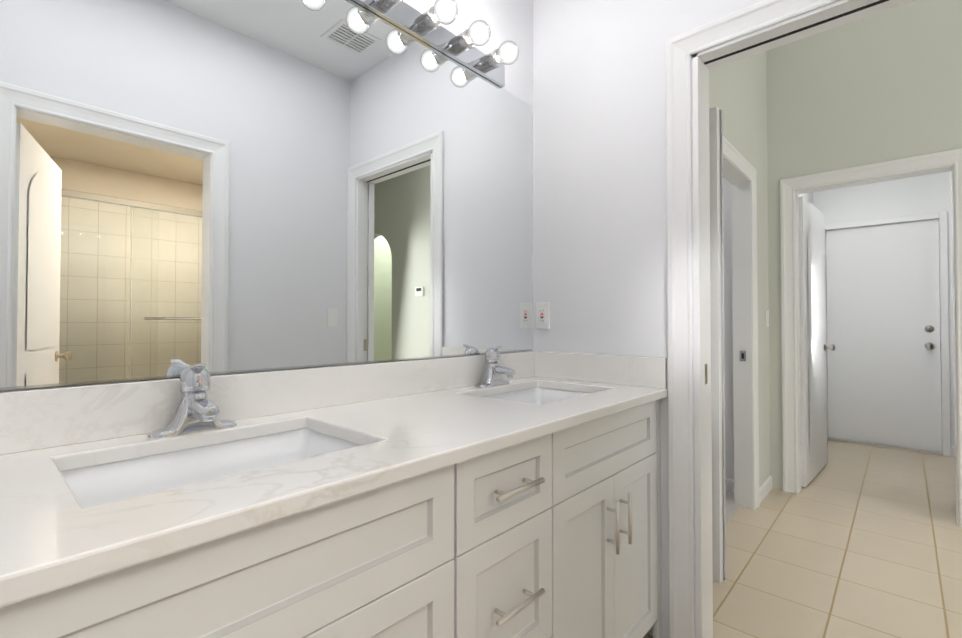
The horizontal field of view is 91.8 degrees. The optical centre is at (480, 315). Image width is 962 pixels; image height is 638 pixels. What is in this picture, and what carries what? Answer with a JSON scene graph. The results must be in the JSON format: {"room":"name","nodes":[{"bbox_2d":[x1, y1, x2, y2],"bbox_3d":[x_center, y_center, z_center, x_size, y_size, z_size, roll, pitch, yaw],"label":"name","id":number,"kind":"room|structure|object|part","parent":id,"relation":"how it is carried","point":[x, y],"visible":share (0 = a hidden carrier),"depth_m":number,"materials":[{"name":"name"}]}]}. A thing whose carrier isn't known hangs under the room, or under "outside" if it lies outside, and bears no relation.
{"room":"bathroom","nodes":[
{"label":"bathroom","id":0,"kind":"room"},
{"bbox_2d":[0,0,533,391],"bbox_3d":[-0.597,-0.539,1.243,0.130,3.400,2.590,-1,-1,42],"label":"mirror","id":1,"kind":"object","parent":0,"point":[225,186],"depth_m":1.17,"materials":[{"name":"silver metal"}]},
{"bbox_2d":[351,0,518,87],"bbox_3d":[-0.310,-0.982,1.354,0.172,0.085,1.354,-1,-1,42],"label":"vanity light","id":2,"kind":"object","parent":1,"relation":"attached to","point":[427,28],"visible":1,"depth_m":1.62,"materials":[{"name":"silver metal"}]},
{"bbox_2d":[377,0,403,10],"bbox_3d":[-0.278,-0.983,1.433,0.068,0.061,0.061,-1,-1,42],"label":"socket","id":3,"kind":"object","parent":2,"relation":"attached to","point":[382,5],"depth_m":1.44,"materials":[{"name":"silver metal"}]},
{"bbox_2d":[417,6,442,33],"bbox_3d":[-0.170,-0.982,1.552,0.068,0.061,0.061,-1,-1,42],"label":"socket","id":4,"kind":"object","parent":2,"relation":"attached to","point":[427,21],"depth_m":1.54,"materials":[{"name":"silver metal"}]},
{"bbox_3d":[-0.117,-0.982,1.504,0.088,0.080,0.080,-1,-1,42],"label":"bulb","id":5,"kind":"part","parent":2,"relation":"part of","materials":[{"name":"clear glass"}]},
{"bbox_2d":[451,29,474,53],"bbox_3d":[-0.062,-0.980,1.671,0.068,0.061,0.061,-1,-1,42],"label":"socket","id":6,"kind":"object","parent":2,"relation":"attached to","point":[462,42],"depth_m":1.65,"materials":[{"name":"silver metal"}]},
{"bbox_3d":[-0.009,-0.981,1.623,0.088,0.080,0.080,-1,-1,42],"label":"bulb","id":7,"kind":"part","parent":2,"relation":"part of","materials":[{"name":"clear glass"}]},
{"bbox_2d":[481,49,502,71],"bbox_3d":[0.045,-0.978,1.790,0.068,0.061,0.061,-1,-1,42],"label":"socket","id":8,"kind":"object","parent":2,"relation":"attached to","point":[490,61],"depth_m":1.77,"materials":[{"name":"silver metal"}]},
{"bbox_3d":[0.099,-0.979,1.741,0.088,0.080,0.080,-1,-1,42],"label":"bulb","id":9,"kind":"part","parent":2,"relation":"part of","materials":[{"name":"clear glass"}]},
{"bbox_2d":[725,490,741,524],"bbox_3d":[0.666,1.181,3.055,1.643,0.014,1.670,-1,-1,42],"label":"floor","id":10,"kind":"structure","parent":0,"point":[732,508],"depth_m":2.85,"materials":[{"name":"beige tile"}]},
{"bbox_2d":[533,0,961,637],"bbox_3d":[0.830,-0.534,1.615,1.503,3.400,0.158,-1,-1,42],"label":"wall","id":11,"kind":"structure","parent":0,"point":[599,195],"depth_m":1.84,"materials":[{"name":"white paint"}]},
{"bbox_2d":[0,351,535,453],"bbox_3d":[-0.548,0.200,1.187,0.020,0.111,2.346,-1,-1,42],"label":"backsplash","id":12,"kind":"structure","parent":11,"relation":"attached to","point":[32,419],"depth_m":1.14,"materials":[{"name":"white stone"}]},
{"bbox_2d":[536,302,549,328],"bbox_3d":[0.268,0.003,2.029,0.070,0.115,0.010,-1,-1,42],"label":"outlet","id":13,"kind":"object","parent":11,"relation":"attached to","point":[542,315],"visible":1,"depth_m":2.02,"materials":[{"name":"white plastic"}]},
{"bbox_2d":[536,351,667,389],"bbox_3d":[0.451,0.210,1.851,0.566,0.110,0.020,-1,-1,42],"label":"backsplash","id":14,"kind":"structure","parent":11,"relation":"attached to","point":[626,370],"depth_m":1.81,"materials":[{"name":"white stone"}]},
{"bbox_2d":[666,40,712,637],"bbox_3d":[0.746,0.090,1.670,0.105,2.155,0.141,-1,-1,42],"label":"door frame","id":15,"kind":"structure","parent":11,"relation":"attached to","point":[680,359],"depth_m":1.63,"materials":[{"name":"white paint"}]},
{"bbox_2d":[705,364,706,383],"bbox_3d":[0.793,0.207,1.641,0.002,0.070,0.024,-1,-1,42],"label":"plate","id":16,"kind":"object","parent":15,"relation":"attached to","point":[705,373],"visible":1,"depth_m":1.64,"materials":[{"name":"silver metal"}]},
{"bbox_3d":[2.750,0.255,3.673,0.060,0.059,0.068,1,-1,-44],"label":"door knob","id":17,"kind":"part","parent":11,"relation":"part of","materials":[{"name":"silver metal"}]},
{"bbox_3d":[3.679,0.162,4.293,0.894,2.090,0.090,-1,-1,42],"label":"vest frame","id":18,"kind":"part","parent":11,"relation":"part of","materials":[{"name":"white paint"}]},
{"bbox_3d":[3.890,0.268,4.038,0.064,0.064,0.072,-1,-1,42],"label":"vest knob","id":19,"kind":"part","parent":11,"relation":"part of","materials":[{"name":"silver metal"}]},
{"bbox_2d":[709,51,812,487],"bbox_3d":[2.172,-0.506,3.478,0.140,3.400,3.618,-1,-1,42],"label":"wall","id":20,"kind":"structure","parent":0,"point":[758,112],"depth_m":3.02,"materials":[{"name":"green paint"}]},
{"bbox_2d":[709,106,723,582],"bbox_3d":[1.028,0.124,2.101,0.093,2.100,0.050,-1,-1,42],"label":"door","id":21,"kind":"structure","parent":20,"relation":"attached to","point":[716,350],"depth_m":2.06,"materials":[{"name":"white paint"}]},
{"bbox_2d":[720,109,725,580],"bbox_3d":[1.079,0.124,2.109,0.054,2.100,0.051,-1,-1,42],"label":"door edge","id":22,"kind":"object","parent":21,"relation":"attached to","point":[723,374],"visible":0.38,"depth_m":2.08,"materials":[{"name":"white paint"}]},
{"bbox_2d":[725,478,733,491],"bbox_3d":[1.125,1.142,3.597,1.596,0.085,0.012,-1,-1,42],"label":"baseboard","id":23,"kind":"structure","parent":20,"relation":"attached to","point":[729,484],"depth_m":3.11,"materials":[{"name":"white paint"}]},
{"bbox_2d":[723,155,749,183],"bbox_3d":[1.380,-0.839,2.640,0.104,0.018,0.750,-1,-1,42],"label":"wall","id":24,"kind":"structure","parent":20,"relation":"attached to","point":[733,174],"depth_m":2.73,"materials":[{"name":"white paint"}]},
{"bbox_2d":[732,180,752,508],"bbox_3d":[1.627,0.171,2.896,0.104,2.030,0.019,-1,-1,42],"label":"door","id":25,"kind":"structure","parent":20,"relation":"attached to","point":[742,341],"depth_m":2.89,"materials":[{"name":"white paint"}]},
{"bbox_2d":[740,351,745,360],"bbox_3d":[1.622,0.253,2.885,0.035,0.065,0.002,-1,-1,42],"label":"door latch","id":26,"kind":"object","parent":25,"relation":"attached to","point":[744,352],"visible":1,"depth_m":2.88,"materials":[{"name":"silver metal"}]},
{"bbox_2d":[751,172,758,509],"bbox_3d":[1.695,0.136,2.884,0.019,2.099,0.082,-1,-1,42],"label":"door frame","id":27,"kind":"structure","parent":20,"relation":"attached to","point":[755,399],"depth_m":2.88,"materials":[{"name":"white paint"}]},
{"bbox_2d":[759,475,771,503],"bbox_3d":[1.868,1.146,3.064,0.012,0.085,0.403,-1,-1,42],"label":"baseboard","id":28,"kind":"structure","parent":20,"relation":"attached to","point":[765,488],"depth_m":3.05,"materials":[{"name":"white paint"}]},
{"bbox_2d":[766,310,768,326],"bbox_3d":[1.957,0.022,3.183,0.006,0.115,0.070,-1,-1,42],"label":"light switch","id":29,"kind":"object","parent":20,"relation":"attached to","point":[767,318],"visible":0.96,"depth_m":3.17,"materials":[{"name":"white plastic"}]},
{"bbox_2d":[643,440,961,637],"bbox_3d":[2.700,1.185,1.162,5.400,0.050,7.300,-1,-1,42],"label":"floor","id":30,"kind":"structure","parent":0,"point":[849,540],"depth_m":2.27,"materials":[{"name":"tile"}]},
{"bbox_2d":[0,394,667,637],"bbox_3d":[-0.333,0.720,0.984,0.599,0.875,2.346,-1,-1,42],"label":"bathroom vanity","id":31,"kind":"object","parent":30,"relation":"on","point":[492,493],"depth_m":0.87,"materials":[{"name":"wood"}]},
{"bbox_2d":[0,378,667,593],"bbox_3d":[-0.337,0.267,0.994,0.590,0.030,2.346,-1,-1,42],"label":"countertop","id":32,"kind":"structure","parent":31,"relation":"on","point":[44,535],"depth_m":0.75,"materials":[{"name":"white stone"}]},
{"bbox_2d":[144,363,239,437],"bbox_3d":[-0.601,0.178,1.000,0.133,0.149,0.166,-1,-1,42],"label":"faucet","id":33,"kind":"object","parent":32,"relation":"on","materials":[{"name":"silver metal"}]},
{"bbox_2d":[52,422,371,505],"bbox_3d":[-0.473,0.347,0.881,0.403,0.157,0.538,-1,-1,42],"label":"sink","id":34,"kind":"object","parent":32,"relation":"in","point":[105,477],"depth_m":0.98,"materials":[{"name":"white ceramic"}]},
{"bbox_2d":[472,346,519,385],"bbox_3d":[0.071,0.189,1.740,0.133,0.149,0.166,-1,-1,42],"label":"faucet","id":35,"kind":"object","parent":32,"relation":"on","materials":[{"name":"silver metal"}]},
{"bbox_2d":[480,382,591,405],"bbox_3d":[0.199,0.358,1.621,0.403,0.157,0.538,-1,-1,42],"label":"sink","id":36,"kind":"object","parent":32,"relation":"in","point":[537,392],"depth_m":1.83,"materials":[{"name":"white ceramic"}]},
{"bbox_3d":[0.044,0.633,0.988,0.032,0.009,0.010,-1,-1,42],"label":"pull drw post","id":37,"kind":"part","parent":31,"relation":"part of","materials":[{"name":"silver metal"}]},
{"bbox_3d":[0.044,0.379,0.991,0.032,0.009,0.010,-1,-1,42],"label":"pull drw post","id":38,"kind":"part","parent":31,"relation":"part of","materials":[{"name":"silver metal"}]},
{"bbox_3d":[0.058,0.635,1.042,0.019,0.313,0.333,-1,-1,42],"label":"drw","id":39,"kind":"part","parent":31,"relation":"part of","materials":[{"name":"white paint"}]},
{"bbox_3d":[0.058,0.382,1.045,0.019,0.188,0.333,-1,-1,42],"label":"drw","id":40,"kind":"part","parent":31,"relation":"part of","materials":[{"name":"white paint"}]},
{"bbox_3d":[0.111,0.634,1.061,0.032,0.009,0.010,-1,-1,42],"label":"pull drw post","id":41,"kind":"part","parent":31,"relation":"part of","materials":[{"name":"silver metal"}]},
{"bbox_3d":[0.111,0.380,1.065,0.032,0.009,0.010,-1,-1,42],"label":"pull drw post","id":42,"kind":"part","parent":31,"relation":"part of","materials":[{"name":"silver metal"}]},
{"bbox_3d":[0.284,0.776,1.288,0.019,0.587,0.328,-1,-1,42],"label":"door","id":43,"kind":"part","parent":31,"relation":"part of","materials":[{"name":"white paint"}]},
{"bbox_3d":[0.385,0.571,1.365,0.032,0.009,0.010,-1,-1,42],"label":"pull door post","id":44,"kind":"part","parent":31,"relation":"part of","materials":[{"name":"silver metal"}]},
{"bbox_3d":[0.385,0.664,1.363,0.032,0.009,0.010,-1,-1,42],"label":"pull door post","id":45,"kind":"part","parent":31,"relation":"part of","materials":[{"name":"silver metal"}]},
{"bbox_3d":[0.442,0.665,1.426,0.032,0.009,0.010,-1,-1,42],"label":"pull door post","id":46,"kind":"part","parent":31,"relation":"part of","materials":[{"name":"silver metal"}]},
{"bbox_3d":[0.506,0.780,1.533,0.019,0.587,0.328,-1,-1,42],"label":"door","id":47,"kind":"part","parent":31,"relation":"part of","materials":[{"name":"white paint"}]},
{"bbox_2d":[827,438,942,455],"bbox_3d":[3.675,1.197,4.274,0.794,0.018,0.100,-1,-1,42],"label":"threshold","id":48,"kind":"object","parent":30,"relation":"on","point":[888,447],"visible":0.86,"depth_m":4.21,"materials":[{"name":"silver metal"}]},
{"bbox_2d":[813,191,822,212],"bbox_3d":[3.400,-0.158,4.666,0.074,2.740,0.200,-1,-1,42],"label":"wall","id":49,"kind":"structure","parent":0,"point":[818,200],"depth_m":4.60,"materials":[{"name":"white paint"}]},
{"bbox_2d":[766,0,961,489],"bbox_3d":[3.242,-0.525,2.194,3.250,3.400,0.120,-1,-1,42],"label":"wall","id":50,"kind":"structure","parent":0,"point":[879,87],"depth_m":2.93,"materials":[{"name":"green paint"}]},
{"bbox_2d":[780,180,797,493],"bbox_3d":[2.079,0.132,3.147,0.082,2.114,0.019,-1,-1,42],"label":"far wall casing leg","id":51,"kind":"object","parent":50,"relation":"attached to","point":[788,338],"visible":1,"depth_m":3.14,"materials":[{"name":"white paint"}]},
{"bbox_2d":[799,217,801,229],"bbox_3d":[2.207,-0.634,3.221,0.016,0.090,0.014,-1,-1,42],"label":"far wall door hinge","id":52,"kind":"structure","parent":50,"relation":"attached to","point":[800,223],"depth_m":3.22,"materials":[{"name":"white paint"}]},
{"bbox_2d":[800,327,802,339],"bbox_3d":[2.207,0.125,3.210,0.016,0.090,0.014,-1,-1,42],"label":"far wall door hinge","id":53,"kind":"structure","parent":50,"relation":"attached to","point":[801,333],"depth_m":3.20,"materials":[{"name":"white paint"}]},
{"bbox_2d":[801,446,803,459],"bbox_3d":[2.207,0.945,3.197,0.016,0.090,0.014,-1,-1,42],"label":"far wall door hinge","id":54,"kind":"structure","parent":50,"relation":"attached to","point":[802,452],"depth_m":3.19,"materials":[{"name":"white paint"}]},
{"bbox_2d":[799,196,826,486],"bbox_3d":[2.488,0.183,3.489,0.775,2.000,0.045,1,-1,-44],"label":"door","id":55,"kind":"structure","parent":50,"relation":"attached to","point":[813,341],"depth_m":3.38,"materials":[{"name":"white paint"}]},
{"bbox_2d":[795,165,958,525],"bbox_3d":[2.435,0.164,2.917,0.780,2.045,0.124,-1,-1,42],"label":"door frame","id":56,"kind":"structure","parent":50,"relation":"attached to","point":[798,341],"depth_m":2.93,"materials":[{"name":"white paint"}]},
{"bbox_3d":[2.435,-0.850,2.932,0.780,0.018,0.124,-1,-1,42],"label":"far wall jambs","id":57,"kind":"part","parent":56,"relation":"part of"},
{"bbox_3d":[2.717,0.160,2.661,0.018,2.045,0.124,-1,-1,42],"label":"far wall jambs","id":58,"kind":"part","parent":56,"relation":"part of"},
{"bbox_2d":[954,158,961,527],"bbox_3d":[2.698,0.124,2.585,0.082,2.114,0.019,-1,-1,42],"label":"far wall casing leg","id":59,"kind":"object","parent":50,"relation":"attached to","point":[958,207],"visible":1,"depth_m":2.61,"materials":[{"name":"white paint"}]},
{"bbox_2d":[822,172,941,331],"bbox_3d":[3.731,-0.690,4.363,0.834,1.686,0.215,-1,-1,42],"label":"wall","id":60,"kind":"structure","parent":0,"point":[917,195],"depth_m":4.27,"materials":[{"name":"white paint"}]},
{"bbox_2d":[826,219,941,452],"bbox_3d":[3.687,0.179,4.302,0.788,2.019,0.045,-1,-1,42],"label":"door","id":61,"kind":"structure","parent":60,"relation":"attached to","point":[883,362],"depth_m":4.26,"materials":[{"name":"white wood"}]},
{"bbox_2d":[942,171,954,446],"bbox_3d":[4.068,-0.167,4.060,0.062,2.740,0.200,-1,-1,42],"label":"wall","id":62,"kind":"structure","parent":0,"point":[946,193],"depth_m":3.98,"materials":[{"name":"white paint"}]},
{"bbox_2d":[951,446,954,456],"bbox_3d":[4.008,1.159,3.951,0.032,0.085,0.012,-1,-1,42],"label":"baseboard","id":63,"kind":"structure","parent":62,"relation":"attached to","point":[952,451],"depth_m":3.95,"materials":[{"name":"white paint"}]},
{"bbox_3d":[1.070,-1.576,1.454,0.735,1.320,0.060,-1,-1,42],"label":"wall","id":64,"kind":"structure","parent":0,"visible":0},
{"bbox_2d":[704,0,888,64],"bbox_3d":[1.052,-0.898,1.423,0.695,0.002,0.015,-1,-1,42],"label":"door track","id":65,"kind":"object","parent":64,"relation":"attached to","point":[804,28],"depth_m":1.46,"materials":[{"name":"grey metal"}]}
]}

